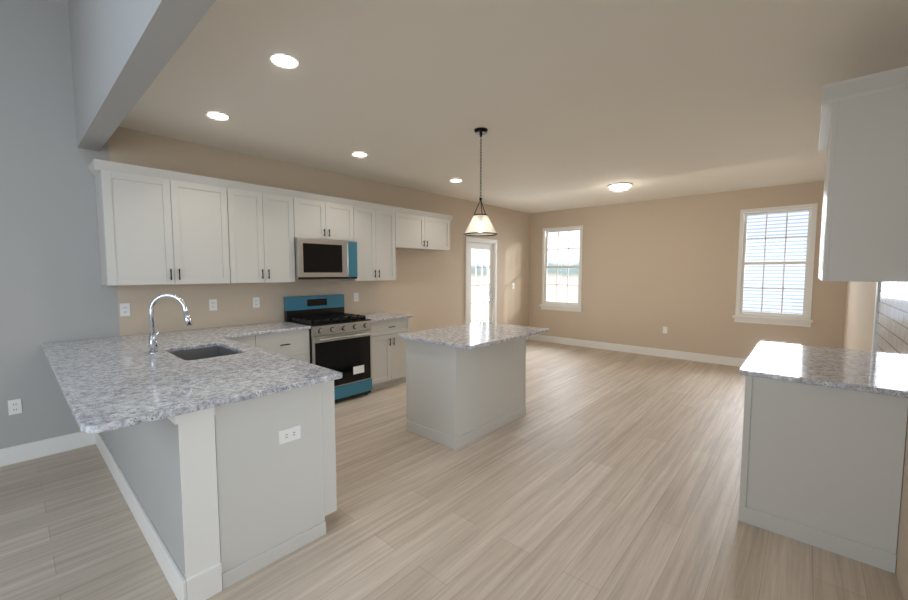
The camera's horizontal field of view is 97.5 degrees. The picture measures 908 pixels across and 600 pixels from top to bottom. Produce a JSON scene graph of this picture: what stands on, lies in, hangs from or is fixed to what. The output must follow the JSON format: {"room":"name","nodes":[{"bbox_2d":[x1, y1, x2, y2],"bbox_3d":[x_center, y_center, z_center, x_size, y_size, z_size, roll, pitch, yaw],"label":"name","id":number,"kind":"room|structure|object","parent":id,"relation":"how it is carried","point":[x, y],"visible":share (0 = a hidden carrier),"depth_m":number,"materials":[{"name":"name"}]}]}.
{"room":"kitchen","nodes":[
{"label":"kitchen","id":0,"kind":"room"},
{"bbox_2d":[68,0,215,150],"bbox_3d":[-1.156,-2.186,1.565,5.080,2.100,0.135,4,5,42],"label":"ceiling beam","id":1,"kind":"structure","parent":0,"point":[123,52],"depth_m":2.20,"materials":[{"name":"grey paint"}]},
{"bbox_2d":[100,407,220,579],"bbox_3d":[-2.087,0.858,2.617,2.570,0.880,0.152,4,5,42],"label":"wall","id":2,"kind":"structure","parent":0,"point":[168,467],"depth_m":1.80,"materials":[{"name":"grey paint"}]},
{"bbox_2d":[92,433,195,599],"bbox_3d":[-2.118,1.234,2.576,2.536,0.135,0.020,4,5,42],"label":"baseboard","id":3,"kind":"structure","parent":2,"relation":"attached to","point":[183,589],"depth_m":2.12,"materials":[{"name":"white wood"}]},
{"bbox_2d":[0,0,529,448],"bbox_3d":[-2.081,-1.140,4.540,0.150,4.600,11.340,4,5,42],"label":"wall","id":4,"kind":"structure","parent":0,"point":[52,289],"depth_m":3.33,"materials":[{"name":"grey paint"}]},
{"bbox_2d":[8,399,21,414],"bbox_3d":[-3.394,0.826,3.076,0.007,0.114,0.070,4,5,42],"label":"electrical outlet plate","id":5,"kind":"object","parent":4,"relation":"attached to","point":[14,406],"depth_m":3.07,"materials":[{"name":"white plastic"}]},
{"bbox_2d":[0,432,91,466],"bbox_3d":[-4.385,1.276,1.983,0.020,0.135,3.915,4,5,42],"label":"baseboard","id":6,"kind":"structure","parent":4,"relation":"attached to","point":[41,448],"depth_m":3.20,"materials":[{"name":"white wood"}]},
{"bbox_2d":[120,303,129,315],"bbox_3d":[-2.932,0.087,3.545,0.007,0.114,0.070,4,5,42],"label":"electrical outlet plate","id":7,"kind":"object","parent":4,"relation":"attached to","point":[124,307],"depth_m":3.54,"materials":[{"name":"white plastic"}]},
{"bbox_2d":[92,159,239,285],"bbox_3d":[-2.586,-0.639,3.640,0.330,0.984,0.973,4,5,42],"label":"upper cabinet","id":8,"kind":"object","parent":4,"relation":"attached to","point":[160,227],"depth_m":3.46,"materials":[{"name":"white wood"}]},
{"bbox_2d":[209,299,216,310],"bbox_3d":[-2.464,0.051,4.070,0.007,0.114,0.070,4,5,42],"label":"electrical outlet plate","id":9,"kind":"object","parent":4,"relation":"attached to","point":[212,302],"depth_m":4.07,"materials":[{"name":"white plastic"}]},
{"bbox_2d":[253,297,259,307],"bbox_3d":[-2.180,0.028,4.388,0.007,0.114,0.070,4,5,42],"label":"electrical outlet plate","id":10,"kind":"object","parent":4,"relation":"attached to","point":[256,301],"depth_m":4.39,"materials":[{"name":"white plastic"}]},
{"bbox_2d":[236,181,295,282],"bbox_3d":[-2.104,-0.676,4.182,0.330,0.984,0.720,4,5,42],"label":"upper cabinet","id":11,"kind":"object","parent":4,"relation":"attached to","point":[265,216],"depth_m":4.11,"materials":[{"name":"white wood"}]},
{"bbox_2d":[296,191,355,240],"bbox_3d":[-1.610,-0.959,4.718,0.330,0.494,0.760,4,5,42],"label":"upper cabinet","id":12,"kind":"object","parent":4,"relation":"attached to","point":[317,216],"depth_m":4.60,"materials":[{"name":"white wood"}]},
{"bbox_2d":[294,237,357,278],"bbox_3d":[-1.567,-0.479,4.713,0.444,0.458,0.758,4,5,42],"label":"microwave","id":13,"kind":"object","parent":12,"relation":"attached to","point":[315,258],"visible":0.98,"depth_m":4.55,"materials":[{"name":"silver metal"}]},
{"bbox_2d":[354,293,358,300],"bbox_3d":[-1.316,-0.039,5.357,0.007,0.114,0.070,4,5,42],"label":"electrical outlet plate","id":14,"kind":"object","parent":4,"relation":"attached to","point":[355,294],"depth_m":5.36,"materials":[{"name":"white plastic"}]},
{"bbox_2d":[340,200,399,280],"bbox_3d":[-1.116,-0.753,5.288,0.330,0.984,0.722,4,5,42],"label":"upper cabinet","id":15,"kind":"object","parent":4,"relation":"attached to","point":[377,225],"depth_m":5.16,"materials":[{"name":"white wood"}]},
{"bbox_2d":[400,207,451,250],"bbox_3d":[-0.551,-1.022,5.907,0.330,0.534,1.098,4,5,42],"label":"upper cabinet","id":16,"kind":"object","parent":4,"relation":"attached to","point":[419,230],"depth_m":5.79,"materials":[{"name":"white wood"}]},
{"bbox_2d":[465,237,496,323],"bbox_3d":[0.468,-0.090,7.462,0.179,2.100,0.935,4,5,42],"label":"door frame","id":17,"kind":"structure","parent":4,"relation":"attached to","point":[488,245],"depth_m":7.49,"materials":[{"name":"white wood"}]},
{"bbox_2d":[0,340,902,599],"bbox_3d":[0.964,1.402,2.001,8.300,0.120,11.340,4,5,42],"label":"floor","id":18,"kind":"structure","parent":0,"point":[597,474],"depth_m":2.42,"materials":[{"name":"brown wood"}]},
{"bbox_2d":[185,381,336,589],"bbox_3d":[-1.116,0.881,2.266,0.628,0.884,0.610,4,5,42],"label":"base cabinet","id":19,"kind":"object","parent":18,"relation":"on","point":[274,499],"depth_m":2.01,"materials":[{"name":"white wood"}]},
{"bbox_2d":[41,321,405,432],"bbox_3d":[-1.663,0.370,3.028,2.613,0.030,1.956,4,5,42],"label":"countertop","id":20,"kind":"structure","parent":19,"relation":"on","point":[107,383],"depth_m":2.27,"materials":[{"name":"grey stone"}]},
{"bbox_2d":[145,293,192,352],"bbox_3d":[-1.985,0.162,2.778,0.194,0.420,0.240,4,5,42],"label":"faucet","id":21,"kind":"object","parent":20,"relation":"on","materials":[{"name":"silver metal"}]},
{"bbox_2d":[169,345,236,360],"bbox_3d":[-1.800,0.495,2.880,0.604,0.224,0.394,4,5,42],"label":"sink","id":22,"kind":"object","parent":20,"relation":"in","point":[202,350],"depth_m":3.11,"materials":[{"name":"grey metal"}]},
{"bbox_2d":[279,425,300,444],"bbox_3d":[-0.853,0.701,2.070,0.008,0.070,0.114,4,5,42],"label":"electrical outlet plate","id":23,"kind":"object","parent":19,"relation":"attached to","point":[285,435],"depth_m":2.07,"materials":[{"name":"white plastic"}]},
{"bbox_2d":[284,294,371,401],"bbox_3d":[-1.451,0.557,4.681,0.701,1.195,0.760,4,5,42],"label":"range","id":24,"kind":"object","parent":18,"relation":"on","point":[340,340],"visible":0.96,"depth_m":4.57,"materials":[{"name":"black metal"}]},
{"bbox_2d":[371,317,410,390],"bbox_3d":[-1.030,0.672,5.272,0.610,0.884,0.659,4,5,42],"label":"base cabinet","id":25,"kind":"object","parent":18,"relation":"on","point":[383,377],"depth_m":5.08,"materials":[{"name":"white wood"}]},
{"bbox_2d":[357,313,412,320],"bbox_3d":[-1.006,0.216,5.236,0.652,0.030,0.684,4,5,42],"label":"countertop","id":26,"kind":"structure","parent":25,"relation":"on","point":[373,316],"depth_m":5.11,"materials":[{"name":"grey stone"}]},
{"bbox_2d":[403,338,525,449],"bbox_3d":[0.146,0.767,3.907,0.632,0.884,1.104,4,5,42],"label":"kitchen island","id":27,"kind":"object","parent":18,"relation":"on","point":[465,384],"depth_m":3.55,"materials":[{"name":"white wood"}]},
{"bbox_2d":[397,322,548,349],"bbox_3d":[0.220,0.315,3.810,0.870,0.030,1.260,4,5,42],"label":"island countertop","id":28,"kind":"structure","parent":27,"relation":"on","point":[471,336],"depth_m":3.62,"materials":[{"name":"grey stone"}]},
{"bbox_2d":[738,341,907,572],"bbox_3d":[2.331,0.842,2.604,0.665,0.914,1.285,4,5,42],"label":"base cabinet","id":29,"kind":"object","parent":18,"relation":"on","point":[823,445],"visible":1,"depth_m":2.14,"materials":[{"name":"white wood"}]},
{"bbox_2d":[738,341,907,397],"bbox_3d":[2.331,0.401,2.574,0.665,0.030,1.285,4,5,42],"label":"countertop","id":30,"kind":"structure","parent":29,"relation":"on","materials":[{"name":"stone"}]},
{"bbox_2d":[118,0,907,213],"bbox_3d":[1.210,-1.620,4.383,5.230,0.100,7.150,4,5,42],"label":"ceiling","id":31,"kind":"structure","parent":0,"point":[571,104],"depth_m":2.75,"materials":[{"name":"white paint"}]},
{"bbox_2d":[205,111,229,119],"bbox_3d":[-1.902,-1.484,3.202,0.171,0.014,0.171,1,4,18],"label":"recessed light","id":32,"kind":"object","parent":31,"relation":"in","point":[216,115],"depth_m":3.19,"materials":[{"name":"white plastic"}]},
{"bbox_2d":[269,52,299,68],"bbox_3d":[-1.010,-1.426,2.371,0.171,0.014,0.171,3,5,33],"label":"recessed light","id":33,"kind":"object","parent":31,"relation":"in","point":[283,60],"depth_m":2.37,"materials":[{"name":"white plastic"}]},
{"bbox_2d":[352,152,367,156],"bbox_3d":[-1.007,-1.557,4.250,0.171,0.014,0.171,1,4,18],"label":"recessed light","id":34,"kind":"object","parent":31,"relation":"in","point":[358,154],"depth_m":4.25,"materials":[{"name":"white plastic"}]},
{"bbox_2d":[450,179,461,181],"bbox_3d":[0.028,-1.641,5.455,0.171,0.014,0.171,3,5,33],"label":"recessed light","id":35,"kind":"object","parent":31,"relation":"in","point":[452,180],"depth_m":5.45,"materials":[{"name":"white plastic"}]},
{"bbox_2d":[463,128,497,235],"bbox_3d":[0.240,-1.048,3.563,0.312,0.923,0.312,4,5,42],"label":"pendant lamp","id":36,"kind":"object","parent":31,"relation":"hanging from","point":[481,218],"visible":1,"depth_m":3.54,"materials":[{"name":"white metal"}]},
{"bbox_2d":[608,183,631,190],"bbox_3d":[2.404,-1.635,5.765,0.330,0.058,0.330,4,5,42],"label":"ceiling lamp","id":37,"kind":"object","parent":31,"relation":"attached to","point":[618,186],"visible":1,"depth_m":5.68,"materials":[{"name":"white glass"}]},
{"bbox_2d":[529,181,845,358],"bbox_3d":[3.592,-0.531,7.030,5.080,3.040,0.150,4,5,42],"label":"wall","id":38,"kind":"structure","parent":0,"point":[651,269],"depth_m":6.79,"materials":[{"name":"beige paint"}]},
{"bbox_2d":[539,225,582,311],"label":"window","id":39,"kind":"structure","parent":38,"relation":"in","point":[560,306],"depth_m":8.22,"materials":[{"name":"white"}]},
{"bbox_2d":[528,335,745,366],"bbox_3d":[3.479,0.919,7.117,4.930,0.135,0.020,4,5,42],"label":"baseboard","id":40,"kind":"structure","parent":38,"relation":"attached to","point":[714,359],"depth_m":7.13,"materials":[{"name":"white wood"}]},
{"bbox_2d":[732,203,816,326],"bbox_3d":[4.762,-0.503,5.921,0.936,1.738,0.150,4,5,42],"label":"window","id":41,"kind":"structure","parent":38,"relation":"in","point":[781,318],"depth_m":5.89,"materials":[{"name":"white"}]},
{"bbox_2d":[842,63,907,599],"bbox_3d":[3.107,-0.236,2.787,0.150,3.040,7.150,4,5,42],"label":"wall","id":42,"kind":"structure","parent":0,"point":[859,315],"depth_m":3.30,"materials":[{"name":"beige paint"}]},
{"bbox_2d":[818,66,907,281],"bbox_3d":[2.450,-0.629,2.417,0.375,1.015,1.194,4,5,42],"label":"wall cabinet","id":43,"kind":"object","parent":42,"relation":"attached to","point":[863,138],"visible":1,"depth_m":2.01,"materials":[{"name":"white wood"}]},
{"bbox_2d":[871,282,907,389],"bbox_3d":[2.611,-0.178,2.361,0.020,1.956,1.330,4,5,42],"label":"tile","id":44,"kind":"structure","parent":42,"relation":"attached to","point":[890,338],"depth_m":2.31,"materials":[{"name":"white tile"}]},
{"label":"outside","id":45,"kind":"structure","parent":0,"visible":0},
{"bbox_2d":[471,249,486,322],"bbox_3d":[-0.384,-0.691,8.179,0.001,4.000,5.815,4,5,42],"label":"door glass","id":46,"kind":"structure","parent":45,"point":[479,282],"depth_m":9.29,"materials":[{"name":"glass"}]}
]}

